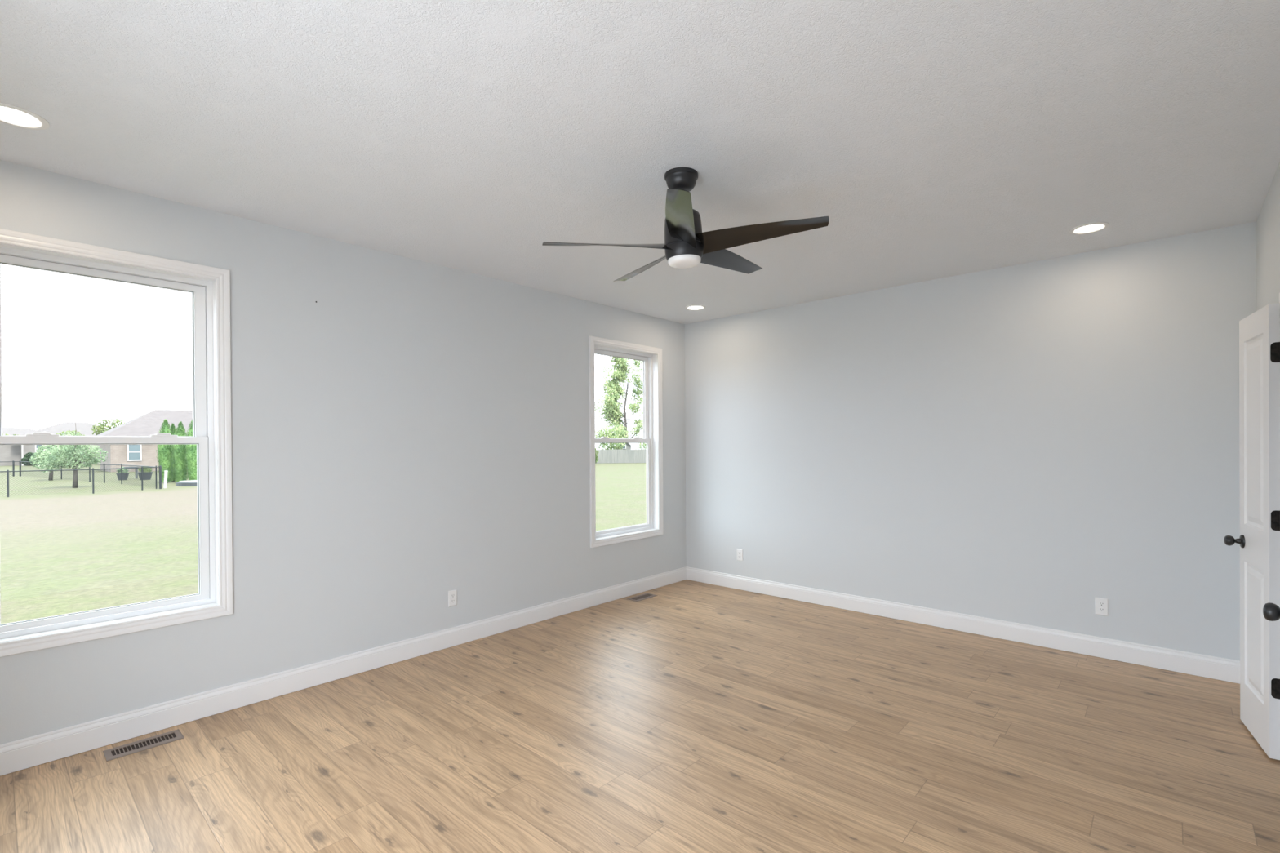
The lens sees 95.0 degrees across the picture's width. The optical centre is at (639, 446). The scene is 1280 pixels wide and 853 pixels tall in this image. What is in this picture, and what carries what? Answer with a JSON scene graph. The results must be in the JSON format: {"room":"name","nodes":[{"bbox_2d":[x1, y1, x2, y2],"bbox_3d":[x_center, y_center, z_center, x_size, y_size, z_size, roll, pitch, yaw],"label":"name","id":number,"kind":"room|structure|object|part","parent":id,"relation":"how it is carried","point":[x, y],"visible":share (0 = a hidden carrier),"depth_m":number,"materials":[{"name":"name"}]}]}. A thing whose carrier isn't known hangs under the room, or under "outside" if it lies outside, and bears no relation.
{"room":"empty bedroom","nodes":[
{"label":"empty bedroom","id":0,"kind":"room"},
{"bbox_2d":[0,159,686,744],"bbox_3d":[-1.405,0.074,4.314,0.150,2.740,5.780,0,0,42],"label":"wall","id":1,"kind":"structure","parent":0,"point":[406,436],"depth_m":3.77,"materials":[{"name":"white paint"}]},
{"bbox_2d":[0,228,232,657],"bbox_3d":[-2.647,-0.021,2.916,0.152,1.900,1.002,0,0,42],"label":"window","id":2,"kind":"structure","parent":1,"relation":"in","point":[209,286],"depth_m":3.11,"materials":[{"name":"white paint"}]},
{"bbox_3d":[-2.691,-0.450,2.951,0.030,0.868,0.828,0,0,42],"label":"sash frame","id":3,"kind":"part","parent":2,"relation":"part of","materials":[{"name":"white plastic"}]},
{"bbox_3d":[-2.664,0.394,2.934,0.029,0.893,0.828,0,0,42],"label":"sash frame","id":4,"kind":"part","parent":2,"relation":"part of","materials":[{"name":"white plastic"}]},
{"bbox_2d":[0,566,686,776],"bbox_3d":[-1.335,1.375,4.264,0.015,0.134,5.480,0,0,42],"label":"baseboard","id":5,"kind":"structure","parent":1,"relation":"attached to","point":[36,750],"depth_m":3.39,"materials":[{"name":"white paint"}]},
{"bbox_2d":[448,589,457,607],"bbox_3d":[-1.356,1.097,4.246,0.008,0.115,0.070,0,0,42],"label":"wall outlet","id":6,"kind":"object","parent":1,"relation":"attached to","point":[452,595],"visible":1,"depth_m":4.24,"materials":[{"name":"white plastic"}]},
{"bbox_2d":[588,335,663,547],"bbox_3d":[-0.159,-0.048,5.667,0.152,1.900,1.002,0,0,42],"label":"window","id":7,"kind":"structure","parent":1,"relation":"in","point":[651,357],"depth_m":5.93,"materials":[{"name":"white paint"}]},
{"bbox_3d":[-0.202,-0.477,5.702,0.030,0.868,0.828,0,0,42],"label":"sash frame","id":8,"kind":"part","parent":7,"relation":"part of","materials":[{"name":"white plastic"}]},
{"bbox_3d":[-0.175,0.367,5.685,0.029,0.893,0.828,0,0,42],"label":"sash frame","id":9,"kind":"part","parent":7,"relation":"part of","materials":[{"name":"white plastic"}]},
{"bbox_2d":[0,0,1279,324],"bbox_3d":[0.436,-1.361,2.635,5.139,0.120,5.780,0,0,42],"label":"ceiling","id":10,"kind":"structure","parent":0,"point":[935,139],"depth_m":2.35,"materials":[{"name":"white paint"}]},
{"bbox_2d":[0,102,49,129],"bbox_3d":[-2.420,-1.278,2.265,0.195,0.006,0.195,0,0,42],"label":"recessed light","id":11,"kind":"object","parent":10,"relation":"in","point":[13,115],"visible":1,"depth_m":2.28,"materials":[{"name":"white plastic"}]},
{"bbox_2d":[542,166,829,281],"bbox_3d":[0.249,-1.084,2.845,1.299,0.433,1.242,0,0,42],"label":"ceiling fan","id":12,"kind":"object","parent":10,"relation":"hanging from","point":[685,246],"visible":1,"depth_m":2.72,"materials":[{"name":"black metal"}]},
{"bbox_3d":[-0.146,-0.940,2.737,0.608,0.067,0.122,-3,1,-12],"label":"blade","id":13,"kind":"part","parent":12,"relation":"part of","materials":[{"name":"black wood"}]},
{"bbox_3d":[0.033,-0.957,3.126,0.122,0.067,0.608,-3,2,-30],"label":"blade","id":14,"kind":"part","parent":12,"relation":"part of","materials":[{"name":"black wood"}]},
{"bbox_3d":[0.168,-0.947,2.446,0.122,0.067,0.608,-2,1,6],"label":"blade","id":15,"kind":"part","parent":12,"relation":"part of","materials":[{"name":"black"}]},
{"bbox_3d":[0.457,-0.975,3.075,0.122,0.067,0.608,-1,2,42],"label":"blade","id":16,"kind":"part","parent":12,"relation":"part of","materials":[{"name":"black wood"}]},
{"bbox_3d":[0.541,-0.969,2.655,0.608,0.067,0.122,-2,1,24],"label":"blade","id":17,"kind":"part","parent":12,"relation":"part of","materials":[{"name":"black wood"}]},
{"bbox_2d":[684,305,706,310],"bbox_3d":[0.522,-1.310,5.517,0.195,0.006,0.195,0,0,42],"label":"recessed light","id":18,"kind":"object","parent":10,"relation":"in","point":[690,307],"visible":1,"depth_m":5.51,"materials":[{"name":"white plastic"}]},
{"bbox_2d":[1068,222,1109,234],"bbox_3d":[2.707,-1.316,3.534,0.195,0.006,0.195,0,0,42],"label":"recessed light","id":19,"kind":"object","parent":10,"relation":"in","point":[1089,228],"visible":1,"depth_m":3.53,"materials":[{"name":"white plastic"}]},
{"bbox_2d":[0,579,1279,852],"bbox_3d":[0.454,1.499,2.646,5.139,0.120,5.780,0,0,42],"label":"floor","id":20,"kind":"structure","parent":0,"point":[691,717],"depth_m":2.73,"materials":[{"name":"brown wood"}]},
{"bbox_2d":[102,728,184,761],"bbox_3d":[-2.422,1.454,2.866,0.137,0.004,0.289,0,0,42],"label":"floor vent","id":21,"kind":"object","parent":20,"relation":"in","point":[118,752],"visible":1,"depth_m":2.86,"materials":[{"name":"beige metal"}]},
{"bbox_2d":[627,593,657,601],"bbox_3d":[0.021,1.427,5.567,0.137,0.004,0.289,0,0,42],"label":"floor vent","id":22,"kind":"object","parent":20,"relation":"in","point":[645,596],"visible":1,"depth_m":5.56,"materials":[{"name":"brown"}]},
{"bbox_2d":[684,221,1256,661],"bbox_3d":[2.111,0.049,4.929,4.239,2.740,0.150,0,0,42],"label":"wall","id":23,"kind":"structure","parent":0,"point":[1030,443],"depth_m":4.32,"materials":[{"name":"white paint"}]},
{"bbox_2d":[737,548,742,560],"bbox_3d":[0.994,1.077,5.843,0.070,0.115,0.008,0,0,42],"label":"wall outlet","id":24,"kind":"object","parent":23,"relation":"attached to","point":[740,552],"visible":1,"depth_m":5.84,"materials":[{"name":"white plastic"}]},
{"bbox_2d":[686,566,1239,684],"bbox_3d":[2.064,1.351,4.873,4.239,0.134,0.015,0,0,42],"label":"baseboard","id":25,"kind":"structure","parent":23,"relation":"attached to","point":[1184,662],"depth_m":4.32,"materials":[{"name":"white paint"}]},
{"bbox_2d":[1094,597,1108,616],"bbox_3d":[3.100,1.074,3.937,0.070,0.115,0.008,0,0,42],"label":"wall outlet","id":26,"kind":"object","parent":23,"relation":"attached to","point":[1101,604],"visible":1,"depth_m":3.93,"materials":[{"name":"white plastic"}]},
{"bbox_2d":[1098,601,1104,606],"bbox_3d":[3.099,1.054,3.934,0.027,0.029,0.002,0,0,42],"label":"receptacle","id":27,"kind":"object","parent":26,"relation":"attached to","point":[1100,603],"depth_m":3.93,"materials":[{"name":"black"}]},
{"bbox_2d":[1098,607,1104,612],"bbox_3d":[3.099,1.093,3.935,0.027,0.029,0.002,0,0,42],"label":"receptacle","id":28,"kind":"object","parent":26,"relation":"attached to","point":[1100,609],"depth_m":3.93,"materials":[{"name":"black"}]},
{"bbox_2d":[1256,162,1279,311],"bbox_3d":[1.839,0.070,1.379,0.120,2.750,5.780,0,0,42],"label":"wall","id":29,"kind":"structure","parent":0,"point":[1268,222],"depth_m":2.99,"materials":[{"name":"white paint"}]},
{"bbox_2d":[1223,302,1279,759],"bbox_3d":[2.961,0.381,2.844,0.114,2.057,0.461,0,0,34],"label":"door","id":30,"kind":"structure","parent":29,"relation":"in","point":[1259,540],"depth_m":2.76,"materials":[{"name":"white paint"}]},
{"bbox_3d":[3.038,0.481,3.000,0.069,0.067,0.067,0,0,34],"label":"knob","id":31,"kind":"part","parent":30,"relation":"part of","materials":[{"name":"black metal"}]},
{"bbox_2d":[1262,602,1279,621],"bbox_3d":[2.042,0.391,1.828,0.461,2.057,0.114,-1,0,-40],"label":"door knob","id":32,"kind":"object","parent":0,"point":[1271,611],"depth_m":1.74,"materials":[{"name":"black metal"}]},
{"label":"outside","id":33,"kind":"structure","parent":0,"visible":0},
{"bbox_2d":[0,453,646,624],"bbox_3d":[-96.016,2.095,93.630,260.000,0.001,300.000,0,0,42],"label":"lawn","id":34,"kind":"structure","parent":33,"point":[64,553],"depth_m":12.45,"materials":[{"name":"green plant"}]},
{"bbox_2d":[2,427,35,435],"bbox_3d":[-87.865,-0.210,75.579,8.800,4.650,21.000,0,0,42],"label":"house","id":35,"kind":"structure","parent":34,"relation":"on","point":[11,431],"depth_m":78.53,"materials":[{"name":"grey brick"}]},
{"bbox_2d":[21,452,37,466],"bbox_3d":[-65.231,1.321,62.705,1.379,1.610,1.498,0,0,42],"label":"round shrub","id":36,"kind":"object","parent":34,"relation":"on","point":[27,456],"visible":0.45,"depth_m":62.38,"materials":[{"name":"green plant"}]},
{"bbox_2d":[29,444,72,480],"bbox_3d":[-33.905,0.816,33.833,1.757,2.251,1.602,0,0,-20],"label":"tree","id":37,"kind":"object","parent":34,"relation":"on","point":[42,448],"visible":0.3,"depth_m":33.37,"materials":[{"name":"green plant"}]},
{"bbox_2d":[0,422,108,466],"bbox_3d":[-70.995,-0.398,64.291,8.966,4.900,23.900,0,0,42],"label":"house","id":38,"kind":"structure","parent":34,"relation":"on","point":[7,452],"depth_m":64.16,"materials":[{"name":"brick"}]},
{"bbox_2d":[36,422,107,488],"bbox_3d":[-26.308,0.339,27.220,1.517,3.153,2.384,0,0,42],"label":"tree","id":39,"kind":"object","parent":34,"relation":"on","point":[74,458],"visible":0.82,"depth_m":27.01,"materials":[{"name":"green plant"}]},
{"bbox_2d":[0,460,157,488],"bbox_3d":[-32.717,1.405,33.183,25.570,1.050,4.708,0,0,22],"label":"fence","id":40,"kind":"object","parent":34,"relation":"on","point":[13,461],"visible":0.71,"depth_m":31.09,"materials":[{"name":"black metal"}]},
{"bbox_3d":[-41.818,1.440,39.124,0.090,1.050,0.090,0,0,42],"label":"post","id":41,"kind":"part","parent":40,"relation":"part of","materials":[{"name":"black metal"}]},
{"bbox_3d":[-41.320,1.437,39.079,0.090,1.050,0.090,0,0,42],"label":"post","id":42,"kind":"part","parent":40,"relation":"part of","materials":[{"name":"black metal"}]},
{"bbox_3d":[-32.728,0.950,33.175,25.540,0.040,4.666,0,0,22],"label":"rail","id":43,"kind":"part","parent":40,"relation":"part of","materials":[{"name":"black metal"}]},
{"bbox_3d":[-28.298,1.385,30.965,0.054,1.050,0.054,0,0,42],"label":"post","id":44,"kind":"part","parent":40,"relation":"part of","materials":[{"name":"black metal"}]},
{"bbox_3d":[-26.432,1.378,29.897,0.054,1.050,0.054,0,0,42],"label":"post","id":45,"kind":"part","parent":40,"relation":"part of","materials":[{"name":"black metal"}]},
{"bbox_3d":[-21.715,1.362,26.317,0.054,1.050,0.054,0,0,42],"label":"post","id":46,"kind":"part","parent":40,"relation":"part of","materials":[{"name":"black metal"}]},
{"bbox_2d":[0,465,161,497],"bbox_3d":[-23.301,1.384,23.204,1.000,1.050,7.140,0,0,38],"label":"fence","id":47,"kind":"object","parent":34,"relation":"on","point":[7,471],"visible":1,"depth_m":23.73,"materials":[{"name":"black metal"}]},
{"bbox_3d":[-24.056,1.393,22.313,0.054,1.050,0.054,0,0,42],"label":"post","id":48,"kind":"part","parent":47,"relation":"part of","materials":[{"name":"black metal"}]},
{"bbox_3d":[-23.306,0.929,23.194,0.971,0.038,7.079,0,0,38],"label":"rail","id":49,"kind":"part","parent":47,"relation":"part of","materials":[{"name":"black metal"}]},
{"bbox_3d":[-22.220,1.375,23.820,0.054,1.050,0.054,0,0,42],"label":"post","id":50,"kind":"part","parent":47,"relation":"part of","materials":[{"name":"black metal"}]},
{"bbox_3d":[-21.683,1.365,25.532,0.054,1.050,0.054,0,0,42],"label":"post","id":51,"kind":"part","parent":47,"relation":"part of","materials":[{"name":"black metal"}]},
{"bbox_3d":[-21.493,1.360,26.264,0.090,1.050,0.090,0,0,42],"label":"post","id":52,"kind":"part","parent":47,"relation":"part of","materials":[{"name":"black metal"}]},
{"bbox_2d":[56,417,126,450],"bbox_3d":[-56.201,-0.509,59.880,2.512,4.966,5.738,0,0,42],"label":"tree","id":53,"kind":"object","parent":34,"relation":"on","point":[100,427],"visible":0.27,"depth_m":60.42,"materials":[{"name":"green plant"}]},
{"bbox_2d":[115,466,130,479],"bbox_3d":[-29.736,1.515,33.698,0.581,0.787,0.583,0,0,-3],"label":"planter","id":54,"kind":"object","parent":34,"relation":"on","point":[124,472],"visible":0.62,"depth_m":33.58,"materials":[{"name":"black plastic"}]},
{"bbox_3d":[-29.735,1.709,33.698,0.588,0.400,0.588,0,0,42],"label":"pot","id":55,"kind":"part","parent":54,"relation":"part of","materials":[{"name":"black plastic"}]},
{"bbox_2d":[123,466,137,479],"bbox_3d":[-30.459,1.548,34.985,0.600,0.720,0.720,0,0,42],"label":"patio table","id":56,"kind":"object","parent":34,"relation":"on","point":[136,473],"visible":0.41,"depth_m":35.01,"materials":[{"name":"black plastic"}]},
{"bbox_2d":[96,409,192,472],"bbox_3d":[-37.695,-0.640,52.332,7.200,5.050,15.750,0,0,42],"label":"brick house","id":57,"kind":"structure","parent":34,"relation":"on","point":[149,424],"depth_m":46.32,"materials":[{"name":"grey"}]},
{"bbox_3d":[-39.401,0.408,45.667,0.030,1.280,0.770,0,0,42],"label":"pane","id":58,"kind":"part","parent":57,"relation":"part of","materials":[{"name":"clear glass"}]},
{"bbox_2d":[137,467,153,479],"bbox_3d":[-28.546,1.497,33.820,0.714,0.807,0.714,0,0,42],"label":"planter","id":59,"kind":"object","parent":34,"relation":"on","point":[149,473],"visible":0.59,"depth_m":33.69,"materials":[{"name":"black plastic"}]},
{"bbox_3d":[-28.545,1.681,33.821,0.714,0.440,0.714,0,0,42],"label":"pot","id":60,"kind":"part","parent":59,"relation":"part of","materials":[{"name":"black plastic"}]},
{"bbox_2d":[155,418,174,483],"bbox_3d":[-24.927,0.205,30.813,0.855,3.369,0.844,0,0,42],"label":"arborvitae","id":61,"kind":"object","parent":34,"relation":"on","point":[165,453],"visible":0.7,"depth_m":30.63,"materials":[{"name":"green plant"}]},
{"bbox_2d":[163,470,168,488],"bbox_3d":[-21.713,1.485,26.835,0.123,0.804,0.155,0,0,31],"label":"post","id":62,"kind":"object","parent":34,"relation":"on","point":[165,471],"visible":1,"depth_m":26.80,"materials":[{"name":"grey"}]},
{"bbox_2d":[169,423,176,481],"bbox_3d":[-25.352,0.292,31.835,0.626,3.191,0.639,0,0,42],"label":"arborvitae","id":63,"kind":"object","parent":34,"relation":"on","point":[172,426],"visible":0.2,"depth_m":31.72,"materials":[{"name":"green plant"}]},
{"bbox_2d":[171,421,187,482],"bbox_3d":[-23.932,0.270,30.573,0.813,3.229,0.798,0,0,42],"label":"arborvitae","id":64,"kind":"object","parent":34,"relation":"on","point":[179,451],"visible":0.74,"depth_m":30.37,"materials":[{"name":"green plant"}]},
{"bbox_2d":[176,480,196,486],"bbox_3d":[-21.758,1.772,28.801,2.100,0.210,1.600,0,0,42],"label":"garden bed","id":65,"kind":"object","parent":34,"relation":"on","point":[189,482],"visible":0.44,"depth_m":27.96,"materials":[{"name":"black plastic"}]},
{"bbox_2d":[183,419,196,479],"bbox_3d":[-22.944,0.183,30.183,0.921,3.391,0.928,0,0,42],"label":"arborvitae","id":66,"kind":"object","parent":34,"relation":"on","point":[191,450],"visible":0.34,"depth_m":29.90,"materials":[{"name":"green plant"}]},
{"bbox_2d":[595,448,598,463],"bbox_3d":[-4.423,0.858,53.922,1.254,1.614,1.390,0,0,42],"label":"bush","id":67,"kind":"object","parent":34,"relation":"on","point":[596,451],"visible":0.2,"depth_m":53.80,"materials":[{"name":"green plant"}]},
{"bbox_2d":[595,425,629,449],"bbox_3d":[-3.091,-0.397,62.922,3.440,4.034,3.259,0,0,42],"label":"bush","id":68,"kind":"object","parent":34,"relation":"on","point":[619,433],"visible":0.65,"depth_m":62.43,"materials":[{"name":"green plant"}]},
{"bbox_2d":[595,355,643,438],"bbox_3d":[-2.463,-5.513,74.798,8.070,14.194,5.139,0,0,-7],"label":"tree","id":69,"kind":"object","parent":34,"relation":"on","point":[611,411],"visible":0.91,"depth_m":74.53,"materials":[{"name":"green plant"}]},
{"bbox_2d":[595,448,646,463],"bbox_3d":[12.536,0.822,59.913,47.002,1.420,0.134,0,0,-6],"label":"fence","id":70,"kind":"object","parent":34,"relation":"on","point":[620,455],"visible":0.09,"depth_m":58.22,"materials":[{"name":"white plastic"}]},
{"bbox_2d":[614,443,632,449],"bbox_3d":[-1.883,0.425,67.267,2.040,2.340,2.840,0,0,-1],"label":"garden shed","id":71,"kind":"object","parent":34,"relation":"on","point":[628,446],"visible":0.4,"depth_m":65.97,"materials":[{"name":"grey"}]},
{"bbox_2d":[636,435,646,449],"bbox_3d":[1.381,-0.435,62.024,3.657,4.062,3.616,0,0,42],"label":"bush","id":72,"kind":"object","parent":34,"relation":"on","point":[641,445],"visible":0.05,"depth_m":61.49,"materials":[{"name":"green plant"}]}
]}

